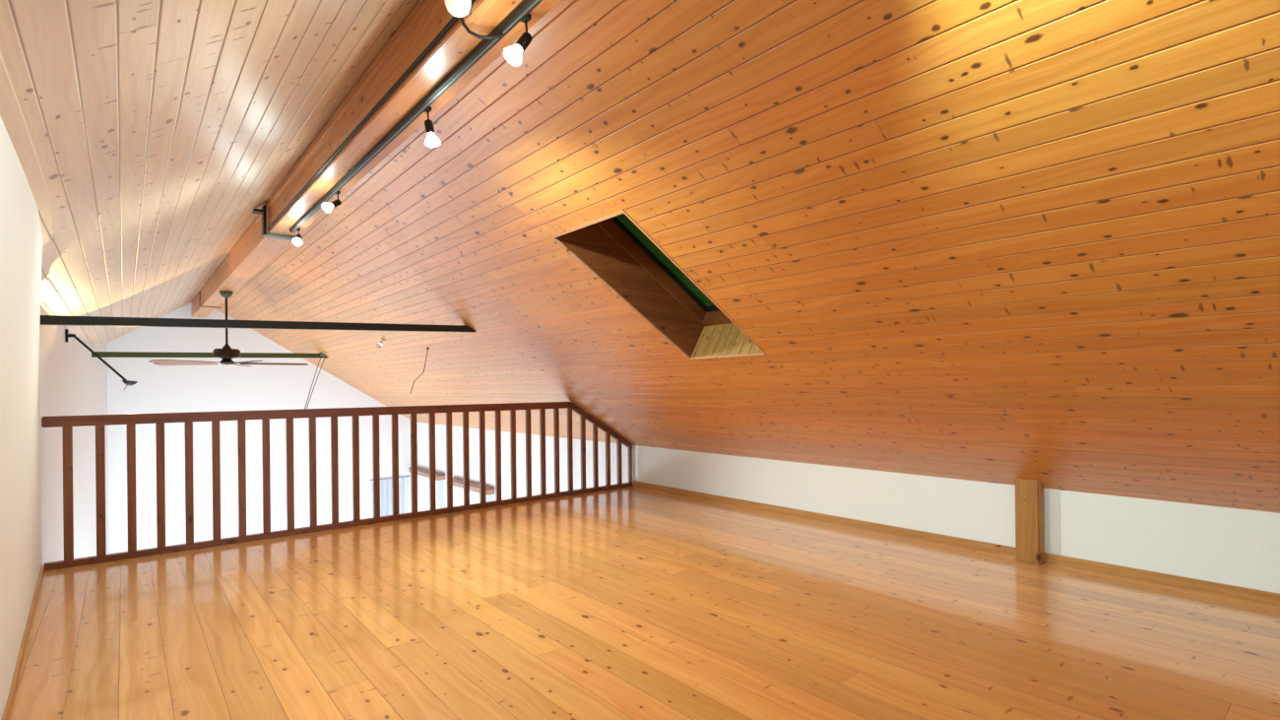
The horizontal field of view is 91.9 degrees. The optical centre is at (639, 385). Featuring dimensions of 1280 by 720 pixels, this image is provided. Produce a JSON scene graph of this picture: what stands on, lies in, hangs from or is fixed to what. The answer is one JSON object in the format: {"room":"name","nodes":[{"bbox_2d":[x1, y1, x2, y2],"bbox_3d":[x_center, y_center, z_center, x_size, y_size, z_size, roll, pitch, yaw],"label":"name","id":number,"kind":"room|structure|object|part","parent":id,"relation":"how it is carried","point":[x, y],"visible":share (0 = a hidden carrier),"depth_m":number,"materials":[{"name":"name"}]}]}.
{"room":"attic loft","nodes":[
{"label":"attic loft","id":0,"kind":"room"},
{"bbox_2d":[0,116,42,719],"bbox_3d":[-1.494,0.244,1.227,0.261,2.043,8.204,-1,0,-41],"label":"wall","id":1,"kind":"structure","parent":0,"point":[21,238],"depth_m":2.27,"materials":[{"name":"white paint"}]},
{"bbox_2d":[0,564,44,719],"bbox_3d":[-1.462,1.240,1.232,0.061,0.050,8.182,-1,0,-41],"label":"baseboard","id":2,"kind":"structure","parent":1,"relation":"attached to","point":[11,697],"depth_m":2.90,"materials":[{"name":"brown wood"}]},
{"bbox_2d":[0,51,53,301],"bbox_3d":[-1.428,-0.693,1.278,0.172,0.179,8.183,-1,0,-41],"label":"trim","id":3,"kind":"structure","parent":1,"relation":"attached to","point":[11,113],"depth_m":2.04,"materials":[{"name":"brown wood"}]},
{"bbox_2d":[39,315,475,331],"bbox_3d":[-2.933,-0.521,5.333,3.228,0.163,0.060,-1,0,-40],"label":"bar","id":4,"kind":"object","parent":1,"relation":"attached to","point":[44,319],"visible":0.89,"depth_m":5.01,"materials":[{"name":"black paint"}]},
{"bbox_2d":[39,304,69,564],"bbox_3d":[-5.180,1.646,5.431,0.138,4.514,3.000,-1,0,-40],"label":"wall","id":5,"kind":"structure","parent":0,"point":[54,352],"depth_m":5.14,"materials":[{"name":"white paint"}]},
{"bbox_2d":[64,328,137,389],"bbox_3d":[-5.508,-0.260,6.346,0.560,0.617,0.136,-1,0,-40],"label":"lamp","id":6,"kind":"object","parent":5,"relation":"attached to","point":[127,382],"visible":1,"depth_m":6.32,"materials":[{"name":"black metal"}]},
{"bbox_3d":[-5.718,-0.501,6.173,0.020,0.130,0.060,-1,0,-40],"label":"wall plate","id":7,"kind":"part","parent":6,"relation":"part of","materials":[{"name":"black paint"}]},
{"bbox_3d":[-5.523,-0.281,6.334,0.418,0.470,0.021,-1,0,-40],"label":"arm","id":8,"kind":"part","parent":6,"relation":"part of","materials":[{"name":"black paint"}]},
{"bbox_3d":[-5.343,-0.035,6.483,0.135,0.060,0.136,-1,0,-40],"label":"dish","id":9,"kind":"part","parent":6,"relation":"part of","materials":[{"name":"black paint"}]},
{"bbox_2d":[68,331,108,558],"bbox_3d":[-7.562,1.591,8.429,0.186,4.673,4.662,-1,0,-37],"label":"wall","id":10,"kind":"structure","parent":0,"point":[88,374],"depth_m":8.21,"materials":[{"name":"white paint"}]},
{"bbox_2d":[91,351,328,358],"bbox_3d":[-6.757,-0.498,9.996,3.170,0.135,0.060,-1,0,-40],"label":"bar","id":11,"kind":"object","parent":10,"relation":"attached to","point":[100,353],"visible":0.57,"depth_m":9.68,"materials":[{"name":"green paint"}]},
{"bbox_2d":[304,358,320,408],"bbox_3d":[-5.413,-0.043,10.222,0.034,0.907,1.336,-1,0,-17],"label":"cord","id":12,"kind":"object","parent":11,"relation":"hanging from","point":[320,358],"visible":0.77,"depth_m":10.21,"materials":[{"name":"grey metal"}]},
{"bbox_2d":[306,358,324,408],"bbox_3d":[-5.379,-0.044,10.251,0.035,0.907,1.352,-1,0,-15],"label":"cord","id":13,"kind":"object","parent":11,"relation":"hanging from","point":[324,358],"visible":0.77,"depth_m":10.20,"materials":[{"name":"grey metal"}]},
{"bbox_2d":[0,0,419,343],"bbox_3d":[-3.591,-1.027,4.502,1.829,1.257,15.900,-1,0,-40],"label":"ceiling","id":14,"kind":"structure","parent":0,"point":[158,129],"depth_m":2.51,"materials":[{"name":"brown wood"}]},
{"bbox_2d":[191,0,561,318],"bbox_3d":[-2.867,-1.450,5.044,0.229,0.332,15.800,-1,0,-40],"label":"ridge beam","id":15,"kind":"structure","parent":14,"relation":"attached to","point":[427,19],"depth_m":3.10,"materials":[{"name":"brown wood"}]},
{"bbox_2d":[199,291,220,308],"bbox_3d":[-6.733,-1.351,9.697,0.273,0.237,0.060,-1,0,-40],"label":"strap","id":16,"kind":"object","parent":15,"relation":"attached to","point":[200,291],"visible":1,"depth_m":9.62,"materials":[{"name":"black paint"}]},
{"bbox_2d":[148,290,308,366],"bbox_3d":[-5.438,-0.770,8.261,1.786,0.972,1.834,-1,0,-40],"label":"ceiling fan","id":17,"kind":"object","parent":15,"relation":"hanging from","point":[226,352],"visible":0.98,"depth_m":8.18,"materials":[{"name":"grey metal"}]},
{"bbox_3d":[-5.667,-0.301,7.705,0.154,0.035,0.810,-1,0,18],"label":"blade","id":18,"kind":"part","parent":17,"relation":"part of","materials":[{"name":"wood"}]},
{"bbox_3d":[-6.051,-0.297,8.233,0.810,0.035,0.154,-1,0,0],"label":"blade","id":19,"kind":"part","parent":17,"relation":"part of","materials":[{"name":"wood"}]},
{"bbox_3d":[-5.501,-0.838,8.233,0.110,0.710,0.110,-1,0,-40],"label":"down rod","id":20,"kind":"part","parent":17,"relation":"part of","materials":[{"name":"brown metal"}]},
{"bbox_3d":[-5.047,-0.307,7.907,0.810,0.035,0.154,-1,0,36],"label":"blade","id":21,"kind":"part","parent":17,"relation":"part of","materials":[{"name":"wood"}]},
{"bbox_3d":[-5.046,-0.307,8.559,0.810,0.035,0.154,-1,0,-36],"label":"blade","id":22,"kind":"part","parent":17,"relation":"part of","materials":[{"name":"brown wood"}]},
{"bbox_2d":[252,204,302,240],"bbox_3d":[-3.079,-1.383,5.257,0.353,0.249,0.099,-1,0,-40],"label":"strap","id":23,"kind":"object","parent":15,"relation":"attached to","point":[263,212],"visible":0.92,"depth_m":5.18,"materials":[{"name":"black paint"}]},
{"bbox_3d":[-3.155,-1.384,5.194,0.020,0.245,0.090,-1,0,-40],"label":"plate","id":24,"kind":"part","parent":23,"relation":"part of","materials":[{"name":"black paint"}]},
{"bbox_3d":[-3.052,-1.270,5.279,0.284,0.023,0.090,-1,0,-40],"label":"plate","id":25,"kind":"part","parent":23,"relation":"part of","materials":[{"name":"grey metal"}]},
{"bbox_2d":[267,0,475,229],"bbox_3d":[-1.492,-1.330,3.234,0.014,0.018,5.000,-1,0,-40],"label":"rail","id":26,"kind":"object","parent":15,"relation":"attached to","point":[453,21],"visible":1,"depth_m":2.89,"materials":[{"name":"black metal"}]},
{"bbox_2d":[289,0,542,232],"bbox_3d":[-0.701,-1.292,2.490,0.036,0.028,6.705,-1,0,-40],"label":"rail","id":27,"kind":"object","parent":15,"relation":"attached to","point":[525,7],"visible":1,"depth_m":2.72,"materials":[{"name":"black metal"}]},
{"bbox_2d":[292,227,302,246],"bbox_3d":[-2.751,-1.198,4.961,0.069,0.154,0.117,-1,0,-31],"label":"spot lamp","id":28,"kind":"object","parent":27,"relation":"hanging from","point":[296,241],"visible":0.99,"depth_m":4.93,"materials":[{"name":"white glass"}]},
{"bbox_3d":[-2.738,-1.154,4.939,0.067,0.068,0.069,-1,0,-40],"label":"bulb","id":29,"kind":"part","parent":28,"relation":"part of","materials":[{"name":"white glass"}]},
{"bbox_2d":[321,191,341,212],"bbox_3d":[-2.012,-1.205,4.044,0.118,0.155,0.069,-1,0,-40],"label":"spot lamp","id":30,"kind":"object","parent":27,"relation":"hanging from","point":[327,207],"visible":0.99,"depth_m":4.03,"materials":[{"name":"white glass"}]},
{"bbox_3d":[-2.030,-1.160,4.028,0.068,0.067,0.069,-1,0,-40],"label":"bulb","id":31,"kind":"part","parent":30,"relation":"part of","materials":[{"name":"white glass"}]},
{"bbox_2d":[330,198,341,207],"bbox_3d":[-2.000,-1.200,4.069,0.038,0.060,0.067,-1,0,39],"label":"socket","id":32,"kind":"object","parent":30,"relation":"attached to","point":[336,203],"depth_m":4.05,"materials":[{"name":"black metal"}]},
{"bbox_2d":[424,106,440,147],"bbox_3d":[-0.965,-1.204,2.876,0.069,0.178,0.069,-1,0,-40],"label":"spot lamp","id":33,"kind":"object","parent":27,"relation":"hanging from","point":[431,141],"visible":1,"depth_m":2.86,"materials":[{"name":"white glass"}]},
{"bbox_3d":[-0.987,-1.263,2.874,0.024,0.059,0.036,-1,0,-40],"label":"stem","id":34,"kind":"part","parent":33,"relation":"part of","materials":[{"name":"black metal"}]},
{"bbox_2d":[424,119,434,133],"bbox_3d":[-0.979,-1.202,2.876,0.044,0.065,0.043,-1,0,-40],"label":"socket","id":35,"kind":"object","parent":33,"relation":"attached to","point":[428,124],"depth_m":2.86,"materials":[{"name":"black metal"}]},
{"bbox_3d":[-0.964,-1.145,2.876,0.069,0.061,0.069,-1,0,-40],"label":"bulb","id":36,"kind":"part","parent":33,"relation":"part of","materials":[{"name":"white glass"}]},
{"bbox_2d":[503,13,532,65],"bbox_3d":[-0.430,-1.210,2.164,0.100,0.178,0.069,-1,0,-40],"label":"spot lamp","id":37,"kind":"object","parent":27,"relation":"hanging from","point":[512,54],"visible":0.99,"depth_m":2.15,"materials":[{"name":"white glass"}]},
{"bbox_3d":[-0.444,-1.155,2.152,0.065,0.068,0.064,-1,0,23],"label":"bulb","id":38,"kind":"part","parent":37,"relation":"part of","materials":[{"name":"white glass"}]},
{"bbox_2d":[514,31,532,52],"bbox_3d":[-0.407,-1.206,2.169,0.060,0.068,0.038,-1,0,-24],"label":"socket","id":39,"kind":"object","parent":37,"relation":"attached to","point":[526,38],"depth_m":2.15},
{"bbox_3d":[-0.401,-1.267,2.171,0.024,0.064,0.036,-1,0,-40],"label":"stem","id":40,"kind":"part","parent":37,"relation":"part of","materials":[{"name":"black metal"}]},
{"bbox_2d":[444,0,503,39],"bbox_3d":[-0.578,-1.312,2.175,0.222,0.137,0.096,-1,0,-40],"label":"globe lamp","id":41,"kind":"object","parent":15,"relation":"attached to","point":[460,9],"visible":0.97,"depth_m":2.13,"materials":[{"name":"beige glass"}]},
{"bbox_3d":[-0.627,-1.329,2.132,0.091,0.102,0.093,-1,0,-40],"label":"globe","id":42,"kind":"part","parent":41,"relation":"part of","materials":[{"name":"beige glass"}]},
{"bbox_3d":[-0.566,-1.274,2.217,0.156,0.062,0.019,-1,0,-26],"label":"arm","id":43,"kind":"part","parent":41,"relation":"part of"},
{"bbox_2d":[106,302,411,553],"bbox_3d":[-7.093,1.158,11.863,5.696,5.531,0.120,-1,0,-40],"label":"wall","id":44,"kind":"structure","parent":0,"point":[220,387],"depth_m":11.36,"materials":[{"name":"white paint"}]},
{"bbox_3d":[-5.318,1.960,13.182,0.840,0.022,0.022,-1,0,-40],"label":"curtain rod","id":45,"kind":"object","parent":44,"relation":"attached to","visible":0},
{"bbox_2d":[371,477,408,517],"bbox_3d":[-5.321,2.791,13.172,0.770,1.628,0.036,-1,0,-40],"label":"curtain","id":46,"kind":"object","parent":45,"relation":"hanging from","point":[386,505],"visible":0.19,"depth_m":13.17,"materials":[{"name":"white fabric"}]},
{"bbox_2d":[8,485,1279,719],"bbox_3d":[0.503,1.355,2.922,5.496,0.220,8.260,-1,0,-40],"label":"floor","id":47,"kind":"structure","parent":0,"point":[629,603],"depth_m":3.18,"materials":[{"name":"brown wood"}]},
{"bbox_2d":[41,401,633,571],"bbox_3d":[-2.155,0.733,6.050,5.318,1.079,0.060,-1,0,-40],"label":"railing","id":48,"kind":"object","parent":47,"relation":"on","point":[131,419],"visible":0.98,"depth_m":5.43,"materials":[{"name":"brown wood"}]},
{"bbox_3d":[-2.510,0.235,5.758,4.407,0.076,0.060,-1,0,-40],"label":"rail","id":49,"kind":"part","parent":48,"relation":"part of","materials":[{"name":"brown wood"}]},
{"bbox_3d":[-2.150,1.249,6.050,5.318,0.046,0.060,-1,0,-40],"label":"rail","id":50,"kind":"part","parent":48,"relation":"part of","materials":[{"name":"brown wood"}]},
{"bbox_3d":[-0.481,0.487,7.449,0.951,0.613,0.060,-1,0,-40],"label":"sloped rail","id":51,"kind":"part","parent":48,"relation":"part of","materials":[{"name":"brown wood"}]},
{"bbox_2d":[1015,478,1044,564],"bbox_3d":[2.718,0.911,4.317,0.100,0.622,0.156,-1,0,-40],"label":"post","id":52,"kind":"object","parent":47,"relation":"on","point":[1029,493],"visible":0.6,"depth_m":4.28,"materials":[{"name":"brown wood"}]},
{"bbox_2d":[216,0,1279,512],"bbox_3d":[-1.337,-0.416,6.378,4.025,2.526,15.900,-1,0,-40],"label":"ceiling","id":53,"kind":"structure","parent":0,"point":[997,241],"depth_m":2.90,"materials":[{"name":"brown wood"}]},
{"bbox_2d":[376,338,384,348],"bbox_3d":[-3.438,-0.568,8.217,0.080,0.132,0.122,-1,0,24],"label":"light","id":54,"kind":"object","parent":53,"relation":"attached to","point":[378,345],"visible":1,"depth_m":8.20,"materials":[{"name":"silver metal"}]},
{"bbox_2d":[410,347,429,392],"bbox_3d":[-2.751,-0.197,7.731,0.322,0.568,0.031,-1,0,29],"label":"cord","id":55,"kind":"object","parent":53,"relation":"hanging from","point":[426,348],"visible":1,"depth_m":7.69,"materials":[{"name":"brown metal"}]},
{"bbox_2d":[549,208,768,360],"bbox_3d":[0.234,-0.780,4.198,1.500,1.173,0.795,-1,0,-40],"label":"window","id":56,"kind":"structure","parent":53,"relation":"attached to","point":[613,247],"depth_m":4.52,"materials":[{"name":"brown wood"}]},
{"bbox_3d":[0.291,-0.897,4.247,1.334,0.879,0.795,-1,0,-40],"label":"frame","id":57,"kind":"part","parent":56,"relation":"part of","materials":[{"name":"brown wood"}]},
{"bbox_3d":[0.317,-0.953,4.269,1.260,0.798,0.755,-1,0,-40],"label":"sash","id":58,"kind":"part","parent":56,"relation":"part of","materials":[{"name":"green wood"}]},
{"bbox_2d":[615,213,714,306],"bbox_3d":[0.330,-0.980,4.279,1.246,0.775,0.755,-1,0,-40],"label":"blind","id":59,"kind":"object","parent":56,"relation":"attached to","point":[646,275],"depth_m":4.50,"materials":[{"name":"green fabric"}]},
{"bbox_2d":[416,422,1279,593],"bbox_3d":[0.175,2.267,7.552,0.120,3.163,15.800,-1,0,-40],"label":"wall","id":60,"kind":"structure","parent":0,"point":[1236,546],"depth_m":4.82,"materials":[{"name":"white paint"}]},
{"bbox_2d":[409,466,445,480],"bbox_3d":[-4.430,1.808,12.843,0.160,0.115,1.580,-1,0,-40],"label":"window pelmet","id":61,"kind":"structure","parent":60,"relation":"in","point":[422,472],"depth_m":12.62,"materials":[{"name":"brown wood"}]},
{"bbox_2d":[417,474,437,511],"bbox_3d":[-4.478,2.734,12.912,0.036,1.725,1.200,-1,0,-40],"label":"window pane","id":62,"kind":"object","parent":61,"relation":"hanging from","point":[422,481],"visible":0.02,"depth_m":12.96,"materials":[{"name":"glass"}]},
{"bbox_2d":[452,477,494,495],"bbox_3d":[-3.100,1.810,11.251,0.160,0.115,1.670,-1,0,-40],"label":"window pelmet","id":63,"kind":"structure","parent":60,"relation":"in","point":[474,486],"depth_m":10.98,"materials":[{"name":"brown wood"}]},
{"bbox_2d":[452,485,476,506],"bbox_3d":[-3.228,2.728,11.415,0.036,1.710,1.000,-1,0,-40],"label":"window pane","id":64,"kind":"object","parent":63,"relation":"hanging from","point":[458,492],"visible":0.02,"depth_m":11.56,"materials":[{"name":"glass"}]},
{"bbox_2d":[476,492,493,503],"bbox_3d":[-2.981,2.561,11.336,0.060,1.440,1.540,-1,0,-40],"label":"window","id":65,"kind":"structure","parent":60,"relation":"in","point":[478,493],"depth_m":11.32,"materials":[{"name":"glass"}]},
{"bbox_2d":[633,480,1279,606],"bbox_3d":[2.546,1.190,4.590,0.018,0.068,8.200,-1,0,-40],"label":"baseboard","id":66,"kind":"structure","parent":60,"relation":"attached to","point":[1232,591],"depth_m":4.49,"materials":[{"name":"brown wood"}]}
]}

